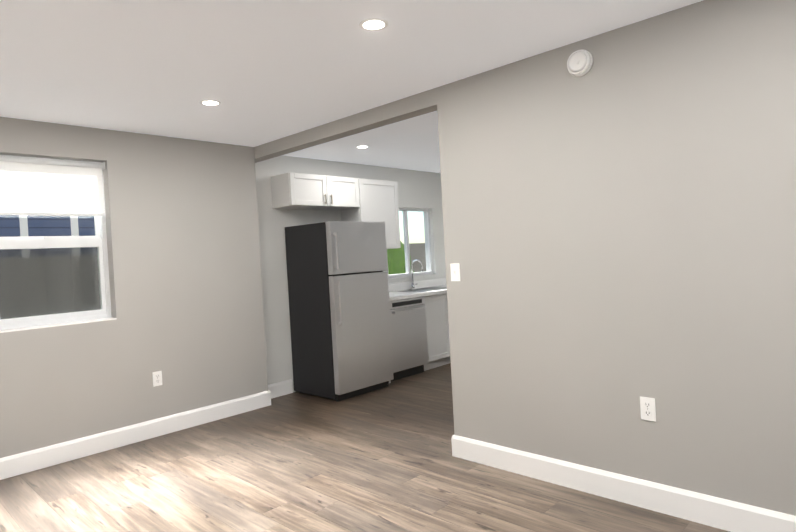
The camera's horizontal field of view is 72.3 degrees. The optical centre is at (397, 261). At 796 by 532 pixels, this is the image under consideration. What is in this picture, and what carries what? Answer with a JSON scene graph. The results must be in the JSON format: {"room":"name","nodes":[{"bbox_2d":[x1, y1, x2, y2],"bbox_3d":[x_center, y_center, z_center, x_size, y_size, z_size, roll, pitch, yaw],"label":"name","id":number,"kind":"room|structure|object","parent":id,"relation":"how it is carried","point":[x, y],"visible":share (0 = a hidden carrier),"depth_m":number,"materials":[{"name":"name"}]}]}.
{"room":"empty living room","nodes":[
{"label":"empty living room","id":0,"kind":"room"},
{"bbox_2d":[0,117,267,457],"bbox_3d":[-2.575,0.223,3.959,0.240,2.440,3.485,-2,1,44],"label":"wall","id":1,"kind":"structure","parent":0,"point":[184,259],"depth_m":4.39,"materials":[{"name":"grey paint"}]},
{"bbox_2d":[0,155,116,332],"bbox_3d":[-2.537,-0.148,3.979,0.190,1.225,0.770,-2,1,44],"label":"window","id":2,"kind":"structure","parent":1,"relation":"in","point":[47,280],"depth_m":4.01,"materials":[{"name":"white plastic"}]},
{"bbox_2d":[0,390,270,479],"bbox_3d":[-2.362,1.363,3.946,0.016,0.140,3.351,-2,1,44],"label":"baseboard","id":3,"kind":"structure","parent":1,"relation":"attached to","point":[34,460],"depth_m":4.20,"materials":[{"name":"white wood"}]},
{"bbox_2d":[152,371,161,386],"bbox_3d":[-1.946,0.944,4.406,0.008,0.116,0.072,-2,1,44],"label":"outlet","id":4,"kind":"object","parent":1,"relation":"attached to","point":[157,378],"visible":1,"depth_m":4.40,"materials":[{"name":"white plastic"}]},
{"bbox_2d":[255,155,445,391],"bbox_3d":[-0.380,0.070,6.501,0.150,2.440,3.230,-2,1,44],"label":"wall","id":5,"kind":"structure","parent":0,"point":[419,189],"depth_m":5.60,"materials":[{"name":"paint"}]},
{"bbox_2d":[268,379,292,398],"bbox_3d":[-1.224,1.281,5.445,0.016,0.140,0.394,-2,1,44],"label":"baseboard","id":6,"kind":"structure","parent":5,"relation":"attached to","point":[281,388],"depth_m":5.48,"materials":[{"name":"white wood"}]},
{"bbox_2d":[271,172,362,211],"bbox_3d":[-0.847,-0.726,5.698,0.328,0.320,0.900,-2,1,44],"label":"upper cabinet","id":7,"kind":"object","parent":5,"relation":"attached to","point":[359,200],"depth_m":5.51,"materials":[{"name":"white wood"}]},
{"bbox_2d":[341,178,400,248],"bbox_3d":[-0.314,-0.532,6.248,0.328,0.780,0.608,-2,1,44],"label":"upper cabinet","id":8,"kind":"object","parent":5,"relation":"attached to","point":[380,197],"depth_m":6.16,"materials":[{"name":"white wood"}]},
{"bbox_2d":[387,208,432,277],"bbox_3d":[0.105,-0.254,7.048,0.085,0.880,0.900,-2,1,44],"label":"kitchen window","id":9,"kind":"structure","parent":5,"relation":"in","point":[427,240],"depth_m":7.13,"materials":[{"name":"white plastic"}]},
{"bbox_2d":[0,0,702,172],"bbox_3d":[1.368,-1.251,2.930,7.770,0.100,7.620,-2,1,44],"label":"ceiling","id":10,"kind":"structure","parent":0,"point":[264,71],"depth_m":2.91,"materials":[{"name":"white paint"}]},
{"bbox_2d":[199,100,220,105],"bbox_3d":[-1.255,-1.064,3.645,0.140,0.006,0.140,-2,1,44],"label":"recessed light","id":11,"kind":"object","parent":10,"relation":"in","point":[210,102],"visible":0.96,"depth_m":3.64,"materials":[{"name":"white plastic"}]},
{"bbox_2d":[356,145,369,148],"bbox_3d":[-0.350,-1.136,5.377,0.140,0.006,0.140,-2,1,44],"label":"recessed light","id":12,"kind":"object","parent":10,"relation":"in","point":[363,146],"visible":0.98,"depth_m":5.36,"materials":[{"name":"white plastic"}]},
{"bbox_2d":[359,18,388,30],"bbox_3d":[-0.114,-1.112,2.554,0.140,0.006,0.140,-2,1,44],"label":"recessed light","id":13,"kind":"object","parent":10,"relation":"in","point":[373,24],"visible":1,"depth_m":2.55,"materials":[{"name":"white plastic"}]},
{"bbox_2d":[0,363,729,531],"bbox_3d":[1.506,1.265,2.963,7.770,0.060,7.620,-2,1,44],"label":"floor","id":14,"kind":"structure","parent":0,"point":[382,460],"depth_m":3.32,"materials":[{"name":"brown wood"}]},
{"bbox_2d":[285,221,393,401],"bbox_3d":[-0.583,0.464,5.572,0.775,1.700,0.730,-2,1,44],"label":"fridge","id":15,"kind":"object","parent":14,"relation":"on","point":[339,311],"visible":1,"depth_m":5.31,"materials":[{"name":"silver metal"}]},
{"bbox_2d":[389,297,427,380],"bbox_3d":[-0.078,0.846,6.167,0.660,0.865,0.594,-2,1,44],"label":"dishwasher","id":16,"kind":"object","parent":14,"relation":"on","point":[409,337],"visible":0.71,"depth_m":5.97,"materials":[{"name":"silver metal"}]},
{"bbox_2d":[423,293,450,370],"bbox_3d":[0.430,0.809,6.761,0.605,0.868,0.959,-2,1,44],"label":"base cabinet","id":17,"kind":"object","parent":14,"relation":"on","point":[437,327],"depth_m":6.38,"materials":[{"name":"white wood"}]},
{"bbox_2d":[388,277,446,300],"bbox_3d":[0.278,0.313,6.605,0.638,0.140,1.945,-2,1,44],"label":"countertop","id":18,"kind":"structure","parent":17,"relation":"on","point":[394,289],"depth_m":6.72,"materials":[{"name":"white stone"}]},
{"bbox_2d":[398,259,446,291],"bbox_3d":[0.339,0.149,6.713,0.489,0.376,0.660,-2,1,44],"label":"sink faucet","id":19,"kind":"object","parent":18,"relation":"on","point":[424,289],"visible":1,"depth_m":6.76,"materials":[{"name":"silver metal"}]},
{"bbox_2d":[254,0,795,515],"bbox_3d":[1.251,0.029,2.794,7.330,2.440,0.120,-2,1,44],"label":"wall","id":20,"kind":"structure","parent":0,"point":[618,228],"depth_m":2.75,"materials":[{"name":"grey paint"}]},
{"bbox_2d":[451,434,454,455],"bbox_3d":[0.415,1.215,3.667,0.016,0.140,0.152,-2,1,44],"label":"end cap","id":21,"kind":"object","parent":20,"relation":"attached to","point":[452,445],"visible":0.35,"depth_m":3.61,"materials":[{"name":"white wood"}]},
{"bbox_2d":[450,263,459,280],"bbox_3d":[0.368,0.068,3.541,0.072,0.116,0.018,-2,1,44],"label":"light switch","id":22,"kind":"object","parent":20,"relation":"attached to","point":[455,271],"visible":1,"depth_m":3.54,"materials":[{"name":"white plastic"}]},
{"bbox_2d":[567,49,592,76],"bbox_3d":[0.957,-1.058,2.886,0.136,0.136,0.048,-2,1,44],"label":"smoke detector","id":23,"kind":"object","parent":20,"relation":"attached to","point":[579,63],"visible":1,"depth_m":2.87,"materials":[{"name":"white plastic"}]},
{"bbox_2d":[453,435,795,531],"bbox_3d":[1.151,1.185,2.870,2.150,0.140,0.016,-2,1,44],"label":"baseboard","id":24,"kind":"structure","parent":20,"relation":"attached to","point":[720,513],"depth_m":2.80,"materials":[{"name":"white wood"}]},
{"bbox_2d":[640,396,655,421],"bbox_3d":[1.259,0.740,2.743,0.072,0.116,0.008,-2,1,44],"label":"outlet","id":25,"kind":"object","parent":20,"relation":"attached to","point":[648,408],"visible":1,"depth_m":2.74,"materials":[{"name":"white plastic"}]},
{"label":"outside","id":26,"kind":"structure","parent":0,"visible":0},
{"bbox_2d":[403,243,425,271],"bbox_3d":[-3.913,0.723,9.212,8.700,2.050,32.000,-2,1,44],"label":"ground","id":27,"kind":"structure","parent":26,"point":[418,246],"depth_m":17.60,"materials":[{"name":"grey"}]},
{"bbox_2d":[0,215,94,236],"bbox_3d":[-9.197,-0.545,11.400,2.120,2.500,20.000,-2,1,44],"label":"building","id":28,"kind":"structure","parent":27,"relation":"on","point":[39,229],"depth_m":11.73,"materials":[{"name":"blue"}]},
{"bbox_2d":[387,241,413,274],"bbox_3d":[-1.309,0.473,10.427,2.061,3.178,4.578,-2,1,44],"label":"hedge","id":29,"kind":"object","parent":27,"relation":"on","point":[391,254],"depth_m":10.68,"materials":[{"name":"green plant"}]}
]}

